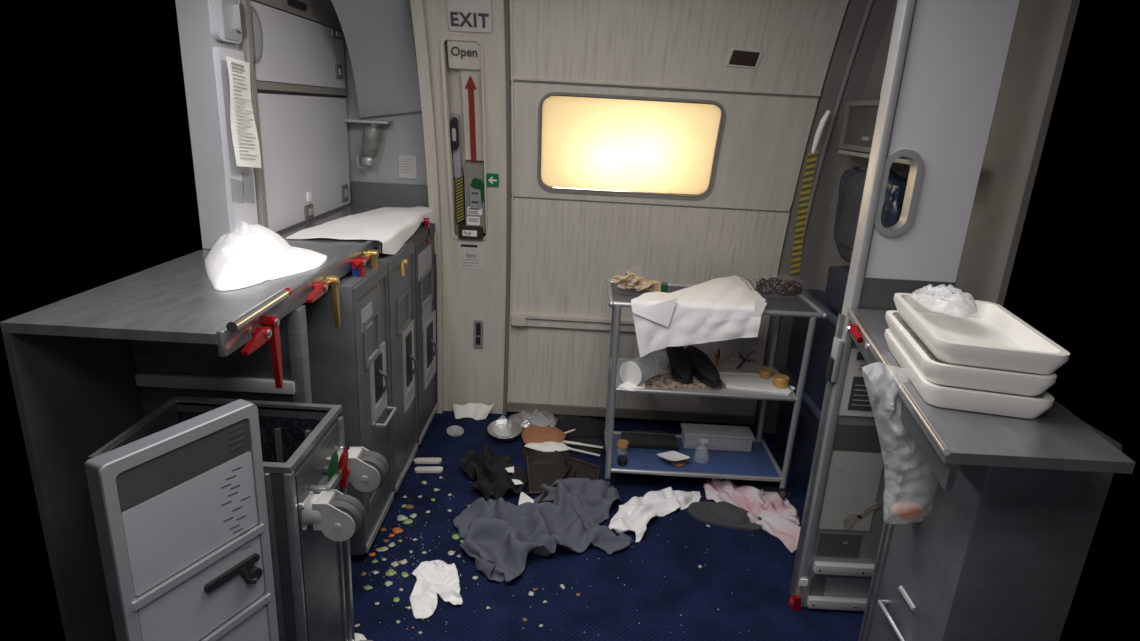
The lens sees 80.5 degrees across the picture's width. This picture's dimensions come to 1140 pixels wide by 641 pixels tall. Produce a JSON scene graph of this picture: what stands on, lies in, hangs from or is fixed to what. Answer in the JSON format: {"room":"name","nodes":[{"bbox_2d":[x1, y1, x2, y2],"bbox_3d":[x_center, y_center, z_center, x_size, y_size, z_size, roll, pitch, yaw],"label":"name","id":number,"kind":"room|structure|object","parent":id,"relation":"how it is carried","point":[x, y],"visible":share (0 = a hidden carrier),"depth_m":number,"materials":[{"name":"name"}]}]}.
{"room":"aircraft cabin","nodes":[
{"label":"aircraft cabin","id":0,"kind":"room"},
{"bbox_2d":[342,31,427,201],"bbox_3d":[-0.889,-0.531,3.229,0.506,2.050,0.025,3,17,0],"label":"wall","id":1,"kind":"structure","parent":0,"point":[405,136],"depth_m":3.13,"materials":[{"name":"plastic"}]},
{"bbox_2d":[275,181,428,233],"bbox_3d":[-0.842,-0.461,2.751,0.393,0.105,0.900,3,17,0],"label":"backsplash","id":2,"kind":"structure","parent":1,"relation":"attached to","point":[363,193],"depth_m":3.17,"materials":[{"name":"grey"}]},
{"bbox_2d":[345,119,392,169],"bbox_3d":[-0.914,-0.797,3.061,0.192,0.220,0.111,3,17,0],"label":"wall dispenser","id":3,"kind":"object","parent":1,"relation":"attached to","point":[372,134],"visible":1,"depth_m":3.02,"materials":[{"name":"silver metal"}]},
{"bbox_2d":[362,123,382,165],"bbox_3d":[-0.896,-0.797,3.045,0.095,0.189,0.082,3,17,0],"label":"bottle","id":4,"kind":"object","parent":3,"relation":"on","point":[372,134],"depth_m":3.02,"materials":[{"name":"clear plastic"}]},
{"bbox_2d":[331,0,421,117],"bbox_3d":[-0.794,-1.077,2.729,0.311,0.512,0.585,3,17,0],"label":"wall panel","id":5,"kind":"object","parent":1,"relation":"attached to","point":[377,33],"depth_m":2.82,"materials":[{"name":"plastic"}]},
{"bbox_2d":[399,155,416,178],"bbox_3d":[-0.758,-0.719,3.152,0.082,0.106,0.007,3,17,0],"label":"notice","id":6,"kind":"object","parent":1,"relation":"attached to","point":[407,164],"visible":1,"depth_m":3.15,"materials":[{"name":"grey"}]},
{"bbox_2d":[424,0,506,413],"bbox_3d":[-0.450,-0.465,2.992,0.320,2.110,0.498,3,17,0],"label":"wall","id":7,"kind":"structure","parent":0,"point":[471,374],"depth_m":3.21,"materials":[{"name":"plastic"}]},
{"bbox_2d":[407,0,417,68],"bbox_3d":[-0.631,-0.918,2.849,0.026,0.839,0.379,3,17,1],"label":"trim","id":8,"kind":"structure","parent":7,"relation":"attached to","point":[408,1],"depth_m":2.64,"materials":[{"name":"grey"}]},
{"bbox_2d":[410,0,443,413],"bbox_3d":[-0.631,-0.452,2.970,0.046,2.080,0.480,3,17,0],"label":"trim","id":9,"kind":"structure","parent":7,"relation":"attached to","point":[417,6],"depth_m":2.96,"materials":[{"name":"metal"}]},
{"bbox_2d":[440,35,487,240],"bbox_3d":[-0.457,-0.770,2.967,0.171,0.882,0.319,3,17,0],"label":"panel","id":10,"kind":"object","parent":7,"relation":"attached to","point":[465,53],"visible":0.99,"depth_m":2.98,"materials":[{"name":"grey"}]},
{"bbox_2d":[447,0,491,32],"bbox_3d":[-0.391,-1.199,2.626,0.169,0.127,0.071,3,17,0],"label":"exit sign","id":11,"kind":"object","parent":7,"relation":"attached to","point":[463,15],"visible":1,"depth_m":2.63,"materials":[{"name":"grey"}]},
{"bbox_2d":[458,241,484,269],"bbox_3d":[-0.474,-0.312,3.238,0.130,0.140,0.019,3,17,0],"label":"label","id":12,"kind":"object","parent":7,"relation":"attached to","point":[471,255],"visible":1,"depth_m":3.24,"materials":[{"name":"grey"}]},
{"bbox_2d":[473,320,482,347],"bbox_3d":[-0.459,0.070,3.373,0.047,0.146,0.011,3,17,0],"label":"latch","id":13,"kind":"object","parent":7,"relation":"in","point":[478,324],"depth_m":3.37,"materials":[{"name":"grey"}]},
{"bbox_2d":[487,173,498,186],"bbox_3d":[-0.351,-0.639,3.060,0.054,0.060,0.022,3,17,0],"label":"arrow sign","id":14,"kind":"object","parent":7,"relation":"attached to","point":[492,179],"visible":1,"depth_m":3.06,"materials":[{"name":"green"}]},
{"bbox_2d":[503,0,510,414],"bbox_3d":[-0.288,-0.437,2.982,0.020,2.080,0.455,3,17,0],"label":"trim","id":15,"kind":"structure","parent":7,"relation":"attached to","point":[506,2],"depth_m":3.09,"materials":[{"name":"grey"}]},
{"bbox_2d":[351,411,863,640],"bbox_3d":[-0.046,1.014,1.911,2.420,0.030,3.650,3,17,0],"label":"floor","id":16,"kind":"structure","parent":0,"point":[755,599],"depth_m":2.31,"materials":[{"name":"carpet"}]},
{"bbox_2d":[2,305,311,640],"bbox_3d":[-0.943,0.250,2.428,0.465,1.028,1.880,3,17,0],"label":"counter base","id":17,"kind":"object","parent":16,"relation":"on","point":[74,396],"visible":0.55,"depth_m":1.64,"materials":[{"name":"metal"}]},
{"bbox_2d":[0,181,429,387],"bbox_3d":[-0.893,-0.223,2.296,0.512,0.296,1.910,3,17,0],"label":"countertop","id":18,"kind":"structure","parent":17,"relation":"on","point":[176,300],"depth_m":1.59,"materials":[{"name":"metal"}]},
{"bbox_2d":[175,0,267,248],"bbox_3d":[-1.056,-0.747,2.049,0.130,1.038,0.202,3,17,0],"label":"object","id":19,"kind":"object","parent":18,"relation":"on","point":[229,194],"visible":0.7,"depth_m":2.01,"materials":[{"name":"grey"}]},
{"bbox_2d":[226,56,260,167],"bbox_3d":[-0.988,-0.621,2.033,0.021,0.325,0.163,3,17,0],"label":"printed sheet","id":20,"kind":"object","parent":19,"relation":"attached to","point":[245,140],"visible":1,"depth_m":2.03,"materials":[{"name":"white paper"}]},
{"bbox_2d":[205,221,326,290],"bbox_3d":[-0.964,-0.264,2.113,0.335,0.090,0.945,-6,20,-28],"label":"crumpled cloth","id":21,"kind":"object","parent":18,"relation":"on","point":[249,255],"visible":0.97,"depth_m":1.87,"materials":[{"name":"white fabric"}]},
{"bbox_2d":[250,0,349,231],"bbox_3d":[-1.052,-0.909,2.574,0.120,1.038,0.919,3,17,0],"label":"wall cabinet","id":22,"kind":"object","parent":18,"relation":"on","point":[299,64],"visible":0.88,"depth_m":2.53,"materials":[{"name":"plastic"}]},
{"bbox_2d":[287,0,306,10],"bbox_3d":[-0.980,-1.186,2.425,0.008,0.115,0.180,3,17,0],"label":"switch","id":23,"kind":"object","parent":22,"relation":"attached to","point":[292,5],"depth_m":2.42,"materials":[{"name":"black"}]},
{"bbox_2d":[88,396,388,640],"bbox_3d":[-0.752,0.628,1.625,0.583,0.802,0.314,3,17,0],"label":"cart","id":24,"kind":"object","parent":16,"relation":"on","point":[308,467],"visible":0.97,"depth_m":1.53,"materials":[{"name":"metal"}]},
{"bbox_2d":[85,399,278,640],"bbox_3d":[-0.652,0.643,1.235,0.058,0.974,0.270,11,19,24],"label":"door","id":25,"kind":"structure","parent":24,"relation":"attached to","point":[180,510],"depth_m":1.13,"materials":[{"name":"silver metal"}]},
{"bbox_2d":[314,491,335,503],"bbox_3d":[-0.529,0.409,1.457,0.034,0.066,0.052,3,17,0],"label":"bracket","id":26,"kind":"object","parent":24,"relation":"attached to","point":[325,497],"depth_m":1.45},
{"bbox_2d":[348,448,362,457],"bbox_3d":[-0.526,0.349,1.637,0.034,0.066,0.052,3,17,0],"label":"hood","id":27,"kind":"object","parent":24,"relation":"attached to","point":[352,452],"depth_m":1.63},
{"bbox_2d":[302,261,396,556],"bbox_3d":[-0.893,0.303,2.339,0.511,0.985,0.362,3,17,0],"label":"cart","id":28,"kind":"object","parent":16,"relation":"on","point":[349,364],"visible":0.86,"depth_m":2.17,"materials":[{"name":"silver metal"}]},
{"bbox_2d":[355,633,366,640],"bbox_3d":[-0.626,0.939,1.971,0.067,0.016,0.071,3,17,0],"label":"paper scrap","id":29,"kind":"object","parent":16,"relation":"on","point":[358,637],"visible":0.48,"depth_m":1.98,"materials":[{"name":"white"}]},
{"bbox_2d":[363,585,372,589],"bbox_3d":[-0.660,0.871,2.199,0.034,0.006,0.018,3,17,0],"label":"scrap","id":30,"kind":"object","parent":16,"relation":"on","point":[368,587],"visible":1,"depth_m":2.20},
{"bbox_2d":[385,581,392,585],"bbox_3d":[-0.599,0.868,2.223,0.026,0.005,0.024,3,17,0],"label":"scrap","id":31,"kind":"object","parent":16,"relation":"on","point":[387,583],"visible":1,"depth_m":2.22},
{"bbox_2d":[385,569,395,575],"bbox_3d":[-0.606,0.850,2.275,0.032,0.008,0.035,11,19,24],"label":"scrap","id":32,"kind":"object","parent":16,"relation":"on","point":[390,572],"visible":1,"depth_m":2.27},
{"bbox_2d":[369,240,417,492],"bbox_3d":[-0.887,0.187,2.713,0.509,0.985,0.387,3,17,0],"label":"cart","id":33,"kind":"object","parent":16,"relation":"on","point":[400,265],"visible":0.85,"depth_m":2.69,"materials":[{"name":"silver metal"}]},
{"bbox_2d":[286,206,433,253],"bbox_3d":[-0.798,-0.379,2.752,0.346,0.105,0.919,3,17,0],"label":"napkin","id":34,"kind":"object","parent":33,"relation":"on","point":[391,226],"visible":0.99,"depth_m":2.58,"materials":[{"name":"white fabric"}]},
{"bbox_2d":[391,561,398,566],"bbox_3d":[-0.604,0.838,2.319,0.024,0.005,0.025,-7,20,-31],"label":"scrap","id":35,"kind":"object","parent":16,"relation":"on","point":[395,563],"visible":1,"depth_m":2.31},
{"bbox_2d":[392,527,402,533],"bbox_3d":[-0.643,0.777,2.503,0.034,0.008,0.039,-10,22,-37],"label":"scrap","id":36,"kind":"object","parent":16,"relation":"on","point":[397,530],"visible":1,"depth_m":2.50,"materials":[{"name":"orange"}]},
{"bbox_2d":[397,515,407,520],"bbox_3d":[-0.642,0.754,2.578,0.043,0.008,0.036,3,17,0],"label":"scrap","id":37,"kind":"object","parent":16,"relation":"on","point":[399,517],"visible":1,"depth_m":2.57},
{"bbox_2d":[401,572,408,576],"bbox_3d":[-0.558,0.856,2.270,0.028,0.005,0.022,10,19,22],"label":"scrap","id":38,"kind":"object","parent":16,"relation":"on","point":[404,574],"visible":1,"depth_m":2.27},
{"bbox_2d":[403,519,412,523],"bbox_3d":[-0.615,0.762,2.557,0.034,0.007,0.031,6,17,10],"label":"scrap","id":39,"kind":"object","parent":16,"relation":"on","point":[407,521],"visible":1,"depth_m":2.55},
{"bbox_2d":[406,504,413,508],"bbox_3d":[-0.631,0.732,2.653,0.034,0.007,0.028,3,17,0],"label":"crumb","id":40,"kind":"object","parent":16,"relation":"on","point":[409,506],"visible":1,"depth_m":2.65,"materials":[{"name":"brown"}]},
{"bbox_2d":[408,223,437,444],"bbox_3d":[-0.880,0.054,3.117,0.509,1.000,0.427,3,17,0],"label":"cart","id":41,"kind":"object","parent":16,"relation":"on","point":[425,256],"visible":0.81,"depth_m":3.09,"materials":[{"name":"silver metal"}]},
{"bbox_2d":[414,458,441,463],"bbox_3d":[-0.632,0.624,2.994,0.121,0.011,0.036,1,17,-7],"label":"slipper","id":42,"kind":"object","parent":16,"relation":"on","point":[416,460],"visible":1,"depth_m":2.98,"materials":[{"name":"fabric"}]},
{"bbox_2d":[414,466,442,472],"bbox_3d":[-0.613,0.648,2.921,0.121,0.011,0.036,1,17,-7],"label":"slipper","id":43,"kind":"object","parent":16,"relation":"on","point":[434,469],"visible":1,"depth_m":2.91,"materials":[{"name":"fabric"}]},
{"bbox_2d":[410,560,462,618],"bbox_3d":[-0.443,0.869,2.206,0.164,0.030,0.263,-2,18,-15],"label":"napkin","id":44,"kind":"object","parent":16,"relation":"on","point":[433,577],"visible":1,"depth_m":2.19,"materials":[{"name":"white fabric"}]},
{"bbox_2d":[446,425,463,436],"bbox_3d":[-0.558,0.540,3.270,0.083,0.028,0.081,3,17,0],"label":"dish","id":45,"kind":"object","parent":16,"relation":"on","point":[452,430],"visible":1,"depth_m":3.28,"materials":[{"name":"grey plastic"}]},
{"bbox_2d":[452,534,459,538],"bbox_3d":[-0.419,0.795,2.486,0.033,0.008,0.031,-13,24,-43],"label":"scrap","id":46,"kind":"object","parent":16,"relation":"on","point":[455,536],"visible":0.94,"depth_m":2.48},
{"bbox_2d":[453,403,493,419],"bbox_3d":[-0.500,0.489,3.441,0.213,0.124,0.095,3,17,0],"label":"paper towel","id":47,"kind":"object","parent":16,"relation":"on","point":[478,411],"visible":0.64,"depth_m":3.44,"materials":[{"name":"white paper"}]},
{"bbox_2d":[460,444,527,501],"bbox_3d":[-0.331,0.633,2.865,0.263,0.102,0.373,-11,22,-37],"label":"bundle","id":48,"kind":"object","parent":16,"relation":"on","point":[493,479],"visible":0.95,"depth_m":2.81,"materials":[{"name":"black fabric"}]},
{"bbox_2d":[505,466,513,472],"bbox_3d":[-0.259,0.635,2.878,0.038,0.009,0.051,2,17,-5],"label":"paper scrap","id":49,"kind":"object","parent":48,"relation":"on","point":[509,469],"visible":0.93,"depth_m":2.87,"materials":[{"name":"white"}]},
{"bbox_2d":[512,479,522,484],"bbox_3d":[-0.220,0.665,2.788,0.031,0.008,0.061,-5,19,-24],"label":"paper scrap","id":50,"kind":"object","parent":48,"relation":"on","point":[515,481],"visible":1,"depth_m":2.78,"materials":[{"name":"white"}]},
{"bbox_2d":[487,419,521,440],"bbox_3d":[-0.342,0.520,3.296,0.155,0.063,0.288,-6,19,-27],"label":"metal bowl","id":51,"kind":"object","parent":16,"relation":"on","point":[501,429],"visible":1,"depth_m":3.28,"materials":[{"name":"silver metal"}]},
{"bbox_2d":[518,491,533,504],"bbox_3d":[-0.175,0.722,2.728,0.061,0.010,0.120,3,17,0],"label":"paper scrap","id":52,"kind":"object","parent":16,"relation":"on","point":[523,498],"visible":0.57,"depth_m":2.72,"materials":[{"name":"white"}]},
{"bbox_2d":[508,409,558,427],"bbox_3d":[-0.183,0.482,3.444,0.271,0.062,0.203,3,17,0],"label":"heap","id":53,"kind":"object","parent":16,"relation":"on","point":[524,416],"visible":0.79,"depth_m":3.41,"materials":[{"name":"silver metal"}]},
{"bbox_2d":[453,478,632,581],"bbox_3d":[-0.075,0.749,2.554,0.734,0.091,0.488,-6,20,-28],"label":"blanket","id":54,"kind":"object","parent":16,"relation":"on","point":[500,535],"visible":1,"depth_m":2.48,"materials":[{"name":"fabric"}]},
{"bbox_2d":[520,414,571,464],"bbox_3d":[-0.126,0.555,3.205,0.234,0.071,0.425,0,18,-11],"label":"heap","id":55,"kind":"object","parent":16,"relation":"on","point":[544,444],"visible":1,"depth_m":3.14,"materials":[{"name":"brown"}]},
{"bbox_2d":[567,446,599,455],"bbox_3d":[0.036,0.603,3.120,0.217,0.005,0.028,9,18,19],"label":"plastic fork","id":56,"kind":"object","parent":55,"relation":"on","point":[569,448],"visible":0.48,"depth_m":3.11,"materials":[{"name":"white"}]},
{"bbox_2d":[365,476,748,632],"bbox_3d":[-0.004,0.829,2.463,1.413,0.002,0.966,3,17,0],"label":"crumbs","id":57,"kind":"object","parent":16,"relation":"on","point":[417,476],"visible":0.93,"depth_m":2.34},
{"bbox_2d":[526,456,600,495],"bbox_3d":[-0.032,0.676,2.923,0.342,0.017,0.320,3,17,0],"label":"bag","id":58,"kind":"object","parent":16,"relation":"on","point":[537,475],"visible":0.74,"depth_m":2.96,"materials":[{"name":"brown plastic"}]},
{"bbox_2d":[538,452,576,502],"bbox_3d":[-0.032,0.674,2.886,0.092,0.016,0.429,7,18,12],"label":"leather strap","id":59,"kind":"object","parent":58,"relation":"on","point":[545,494],"visible":0.66,"depth_m":2.89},
{"bbox_2d":[554,414,603,419],"bbox_3d":[-0.042,0.477,3.525,0.448,0.039,0.175,3,17,0],"label":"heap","id":60,"kind":"object","parent":16,"relation":"on","point":[558,416],"visible":0.13,"depth_m":3.48,"materials":[{"name":"black fabric"}]},
{"bbox_2d":[555,415,604,437],"bbox_3d":[0.046,0.515,3.390,0.273,0.056,0.225,3,17,0],"label":"heap","id":61,"kind":"object","parent":16,"relation":"on","point":[585,427],"visible":0.93,"depth_m":3.34,"materials":[{"name":"black fabric"}]},
{"bbox_2d":[570,438,603,455],"bbox_3d":[0.089,0.589,3.206,0.153,0.029,0.166,-1,18,-13],"label":"heap","id":62,"kind":"object","parent":16,"relation":"on","point":[592,441],"visible":0.88,"depth_m":3.19,"materials":[{"name":"black fabric"}]},
{"bbox_2d":[563,441,602,447],"bbox_3d":[0.059,0.582,3.164,0.196,0.005,0.017,6,17,10],"label":"knife","id":63,"kind":"object","parent":62,"relation":"on","point":[567,442],"visible":1,"depth_m":3.16,"materials":[{"name":"white"}]},
{"bbox_2d":[609,487,700,541],"bbox_3d":[0.337,0.747,2.711,0.534,0.045,0.206,-13,23,-42],"label":"shirt","id":64,"kind":"object","parent":16,"relation":"on","point":[634,515],"visible":0.97,"depth_m":2.70,"materials":[{"name":"white fabric"}]},
{"bbox_2d":[604,279,827,499],"bbox_3d":[0.556,0.291,2.894,0.853,0.831,0.399,3,17,0],"label":"trolley","id":65,"kind":"object","parent":16,"relation":"on","point":[756,462],"visible":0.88,"depth_m":2.85,"materials":[{"name":"grey"}]},
{"bbox_2d":[617,455,627,465],"bbox_3d":[0.223,0.599,2.872,0.044,0.030,0.044,3,17,0],"label":"cup","id":66,"kind":"object","parent":65,"relation":"on","point":[621,460],"visible":1,"depth_m":2.86,"materials":[{"name":"black"}]},
{"bbox_2d":[617,439,628,448],"bbox_3d":[0.232,0.558,2.971,0.052,0.050,0.052,3,17,0],"label":"lidded jar","id":67,"kind":"object","parent":65,"relation":"on","point":[623,444],"visible":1,"depth_m":2.95,"materials":[{"name":"orange plastic"}]},
{"bbox_2d":[620,361,641,385],"bbox_3d":[0.321,0.193,2.825,0.106,0.106,0.248,16,21,36],"label":"plastic cups","id":68,"kind":"object","parent":65,"relation":"on","point":[630,372],"visible":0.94,"depth_m":2.73,"materials":[{"name":"white"}]},
{"bbox_2d":[618,380,645,390],"bbox_3d":[0.252,0.260,2.752,0.122,0.018,0.106,3,17,0],"label":"paper plate","id":69,"kind":"object","parent":65,"relation":"on","point":[629,386],"visible":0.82,"depth_m":2.73,"materials":[{"name":"white"}]},
{"bbox_2d":[611,271,654,290],"bbox_3d":[0.262,-0.178,2.805,0.188,0.112,0.126,3,17,0],"label":"pastries","id":70,"kind":"object","parent":65,"relation":"on","point":[630,280],"visible":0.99,"depth_m":2.78,"materials":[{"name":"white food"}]},
{"bbox_2d":[621,432,678,449],"bbox_3d":[0.364,0.533,3.069,0.255,0.055,0.120,3,17,0],"label":"tray","id":71,"kind":"object","parent":65,"relation":"on","point":[636,440],"visible":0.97,"depth_m":3.07,"materials":[{"name":"black"}]},
{"bbox_2d":[648,280,667,291],"bbox_3d":[0.370,-0.144,2.833,0.080,0.041,0.040,3,17,0],"label":"carton","id":72,"kind":"object","parent":65,"relation":"on","point":[659,286],"visible":0.9,"depth_m":2.82,"materials":[{"name":"green"}]},
{"bbox_2d":[671,460,684,466],"bbox_3d":[0.466,0.613,2.900,0.060,0.012,0.060,3,17,0],"label":"biscuit","id":73,"kind":"object","parent":65,"relation":"on","point":[681,463],"visible":0.92,"depth_m":2.88,"materials":[{"name":"brown food"}]},
{"bbox_2d":[657,451,689,460],"bbox_3d":[0.445,0.587,2.898,0.120,0.023,0.097,-7,20,-30],"label":"napkin","id":74,"kind":"object","parent":73,"relation":"on","point":[671,455],"visible":1,"depth_m":2.92,"materials":[{"name":"white paper"}]},
{"bbox_2d":[665,346,692,383],"bbox_3d":[0.472,0.170,2.897,0.097,0.086,0.319,3,17,0],"label":"shoe","id":75,"kind":"object","parent":65,"relation":"on","point":[677,358],"visible":0.91,"depth_m":2.84,"materials":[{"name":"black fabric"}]},
{"bbox_2d":[646,373,724,388],"bbox_3d":[0.480,0.243,2.830,0.362,0.027,0.163,0,17,-9],"label":"packets","id":76,"kind":"object","parent":65,"relation":"on","point":[662,381],"visible":0.55,"depth_m":2.77},
{"bbox_2d":[685,345,721,385],"bbox_3d":[0.562,0.187,2.859,0.092,0.086,0.277,-2,18,-15],"label":"shoe","id":77,"kind":"object","parent":76,"relation":"on","point":[704,370],"visible":0.86,"depth_m":2.81,"materials":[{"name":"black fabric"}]},
{"bbox_2d":[631,275,766,357],"bbox_3d":[0.511,-0.052,2.873,0.562,0.264,0.588,3,17,0],"label":"napkin","id":78,"kind":"object","parent":65,"relation":"on","point":[724,308],"visible":1,"depth_m":2.60,"materials":[{"name":"white fabric"}]},
{"bbox_2d":[686,431,746,447],"bbox_3d":[0.668,0.536,3.075,0.319,0.078,0.110,3,17,0],"label":"clear box","id":79,"kind":"object","parent":65,"relation":"on","point":[692,438],"visible":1,"depth_m":3.05,"materials":[{"name":"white plastic"}]},
{"bbox_2d":[706,349,756,368],"bbox_3d":[0.734,0.175,3.024,0.313,0.069,0.231,-3,18,-18],"label":"bundle","id":80,"kind":"object","parent":65,"relation":"on","point":[717,359],"visible":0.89,"depth_m":3.02,"materials":[{"name":"brown"}]},
{"bbox_2d":[719,372,795,394],"bbox_3d":[0.788,0.264,2.843,0.304,0.011,0.209,3,17,0],"label":"paper tray","id":81,"kind":"object","parent":65,"relation":"on","point":[732,380],"visible":0.7,"depth_m":2.83,"materials":[{"name":"white"}]},
{"bbox_2d":[759,368,772,378],"bbox_3d":[0.845,0.229,2.910,0.056,0.032,0.056,3,17,0],"label":"pot","id":82,"kind":"object","parent":81,"relation":"on","point":[765,373],"visible":1,"depth_m":2.89,"materials":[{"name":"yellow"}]},
{"bbox_2d":[773,374,789,388],"bbox_3d":[0.881,0.255,2.815,0.068,0.042,0.068,3,17,0],"label":"pot","id":83,"kind":"object","parent":81,"relation":"on","point":[781,381],"visible":1,"depth_m":2.79,"materials":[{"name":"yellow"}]},
{"bbox_2d":[755,277,802,295],"bbox_3d":[0.903,-0.160,2.906,0.294,0.084,0.185,3,17,0],"label":"fruit","id":84,"kind":"object","parent":65,"relation":"on","point":[792,288],"visible":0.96,"depth_m":2.88,"materials":[{"name":"brown food"}]},
{"bbox_2d":[741,279,777,291],"bbox_3d":[0.806,-0.149,2.852,0.168,0.049,0.038,1,17,-6],"label":"stalks","id":85,"kind":"object","parent":84,"relation":"attached to","point":[741,279],"visible":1,"depth_m":2.85,"materials":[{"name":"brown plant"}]},
{"bbox_2d":[687,501,762,531],"bbox_3d":[0.633,0.769,2.696,0.317,0.044,0.160,9,18,17],"label":"slipper","id":86,"kind":"object","parent":16,"relation":"on","point":[724,514],"visible":0.97,"depth_m":2.68,"materials":[{"name":"grey fabric"}]},
{"bbox_2d":[703,478,800,552],"bbox_3d":[0.792,0.746,2.769,0.294,0.061,0.517,-9,21,-35],"label":"cloth","id":87,"kind":"object","parent":16,"relation":"on","point":[780,519],"visible":0.91,"depth_m":2.74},
{"bbox_2d":[774,289,837,494],"bbox_3d":[1.080,0.393,2.704,0.130,0.805,1.150,3,17,0],"label":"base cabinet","id":88,"kind":"object","parent":16,"relation":"on","point":[825,329],"visible":0.27,"depth_m":2.94,"materials":[{"name":"blue"}]},
{"bbox_2d":[825,265,849,314],"bbox_3d":[1.121,-0.082,2.592,0.125,0.198,0.561,3,17,0],"label":"seat cushion","id":89,"kind":"object","parent":88,"relation":"on","point":[837,277],"visible":0.28,"depth_m":2.69,"materials":[{"name":"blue fabric"}]},
{"bbox_2d":[834,165,907,262],"bbox_3d":[1.131,-0.383,2.528,0.150,0.383,0.529,3,17,0],"label":"bag","id":90,"kind":"object","parent":89,"relation":"on","point":[852,181],"visible":0.46,"depth_m":2.53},
{"bbox_2d":[858,419,1121,640],"bbox_3d":[0.873,0.648,1.540,0.265,0.985,0.307,3,17,0],"label":"cabinet","id":91,"kind":"object","parent":16,"relation":"on","point":[1000,555],"visible":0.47,"depth_m":1.35,"materials":[{"name":"metal"}]},
{"bbox_2d":[846,306,1135,490],"bbox_3d":[0.829,0.125,1.509,0.306,0.076,0.934,6,17,9],"label":"countertop","id":92,"kind":"structure","parent":91,"relation":"on","point":[947,438],"depth_m":1.17,"materials":[{"name":"metal"}]},
{"bbox_2d":[890,501,922,522],"bbox_3d":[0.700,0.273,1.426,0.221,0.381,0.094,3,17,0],"label":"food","id":93,"kind":"object","parent":92,"relation":"hanging from","point":[909,512],"visible":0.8,"depth_m":1.49,"materials":[{"name":"orange"}]},
{"bbox_2d":[884,329,1053,418],"bbox_3d":[0.802,0.101,1.395,0.220,0.042,0.380,7,18,11],"label":"plastic tray","id":94,"kind":"object","parent":92,"relation":"on","point":[990,402],"visible":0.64,"depth_m":1.23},
{"bbox_2d":[885,310,1056,395],"bbox_3d":[0.798,0.059,1.384,0.220,0.042,0.380,7,18,11],"label":"plastic tray","id":95,"kind":"object","parent":94,"relation":"on","point":[934,370],"visible":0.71,"depth_m":1.22,"materials":[{"name":"plastic"}]},
{"bbox_2d":[893,293,1069,374],"bbox_3d":[0.810,0.019,1.369,0.220,0.042,0.380,7,18,11],"label":"plastic tray","id":96,"kind":"object","parent":95,"relation":"on","point":[968,332],"visible":1,"depth_m":1.35,"materials":[{"name":"plastic"}]},
{"bbox_2d":[789,0,1019,610],"bbox_3d":[0.935,-0.044,1.930,0.297,2.080,0.077,3,17,0],"label":"wall partition","id":97,"kind":"structure","parent":0,"point":[946,59],"depth_m":1.86,"materials":[{"name":"plastic"}]},
{"bbox_2d":[788,595,800,610],"bbox_3d":[0.742,0.941,2.224,0.038,0.088,0.041,3,17,0],"label":"latch","id":98,"kind":"object","parent":97,"relation":"attached to","point":[794,602],"visible":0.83,"depth_m":2.20,"materials":[{"name":"red"}]},
{"bbox_2d":[799,579,807,585],"bbox_3d":[0.759,0.851,2.187,0.026,0.024,0.006,3,17,0],"label":"tag","id":99,"kind":"object","parent":97,"relation":"attached to","point":[802,582],"visible":1,"depth_m":2.18,"materials":[{"name":"white plastic"}]},
{"bbox_2d":[825,337,843,381],"bbox_3d":[0.778,0.115,1.982,0.023,0.130,0.045,3,17,0],"label":"door handle","id":100,"kind":"object","parent":97,"relation":"attached to","point":[833,364],"visible":1,"depth_m":1.97,"materials":[{"name":"silver metal"}]},
{"bbox_2d":[838,349,894,417],"bbox_3d":[0.891,0.188,1.987,0.170,0.210,0.006,3,17,0],"label":"vent grille","id":101,"kind":"object","parent":97,"relation":"attached to","point":[863,395],"visible":0.66,"depth_m":1.99,"materials":[{"name":"grey"}]},
{"bbox_2d":[858,277,955,310],"bbox_3d":[0.945,-0.068,1.912,0.280,0.098,0.005,3,17,0],"label":"backsplash","id":102,"kind":"structure","parent":97,"relation":"attached to","point":[876,293],"depth_m":1.90,"materials":[{"name":"grey"}]},
{"bbox_2d":[752,0,1079,433],"bbox_3d":[1.116,-0.230,2.564,0.236,2.080,1.370,3,17,0],"label":"wall","id":103,"kind":"structure","parent":0,"point":[1042,29],"depth_m":1.99,"materials":[{"name":"plastic"}]},
{"bbox_2d":[507,0,848,424],"bbox_3d":[0.365,-0.422,2.983,1.282,2.060,0.480,3,17,0],"label":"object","id":104,"kind":"structure","parent":103,"relation":"in","point":[565,247],"depth_m":3.06,"materials":[{"name":"grey"}]},
{"bbox_2d":[537,92,725,199],"bbox_3d":[0.262,-0.864,3.076,0.872,0.619,0.466,3,17,0],"label":"window","id":105,"kind":"structure","parent":104,"relation":"attached to","point":[593,144],"depth_m":2.97,"materials":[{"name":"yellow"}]},
{"bbox_2d":[726,48,762,68],"bbox_3d":[0.698,-1.050,2.696,0.137,0.071,0.037,3,17,0],"label":"plate","id":106,"kind":"object","parent":104,"relation":"attached to","point":[738,57],"visible":1,"depth_m":2.69,"materials":[{"name":"grey"}]},
{"bbox_2d":[790,110,830,276],"bbox_3d":[1.018,-0.526,2.877,0.063,0.714,0.066,3,17,0],"label":"strap","id":107,"kind":"object","parent":103,"relation":"attached to","point":[812,156],"visible":1,"depth_m":2.88,"materials":[{"name":"yellow fabric"}]},
{"bbox_2d":[802,0,873,247],"bbox_3d":[1.094,-0.739,2.810,0.018,1.206,0.427,3,17,0],"label":"trim","id":108,"kind":"structure","parent":103,"relation":"attached to","point":[870,2],"depth_m":2.77,"materials":[{"name":"grey"}]},
{"bbox_2d":[838,150,987,172],"bbox_3d":[1.153,-0.563,2.350,0.120,0.015,0.860,3,17,0],"label":"wall shelf","id":109,"kind":"object","parent":103,"relation":"attached to","point":[846,152],"visible":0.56,"depth_m":2.49,"materials":[{"name":"grey"}]},
{"bbox_2d":[839,100,904,157],"bbox_3d":[1.164,-0.709,2.472,0.114,0.188,0.580,3,17,0],"label":"box","id":110,"kind":"object","parent":109,"relation":"on","point":[859,120],"visible":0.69,"depth_m":2.60,"materials":[{"name":"grey"}]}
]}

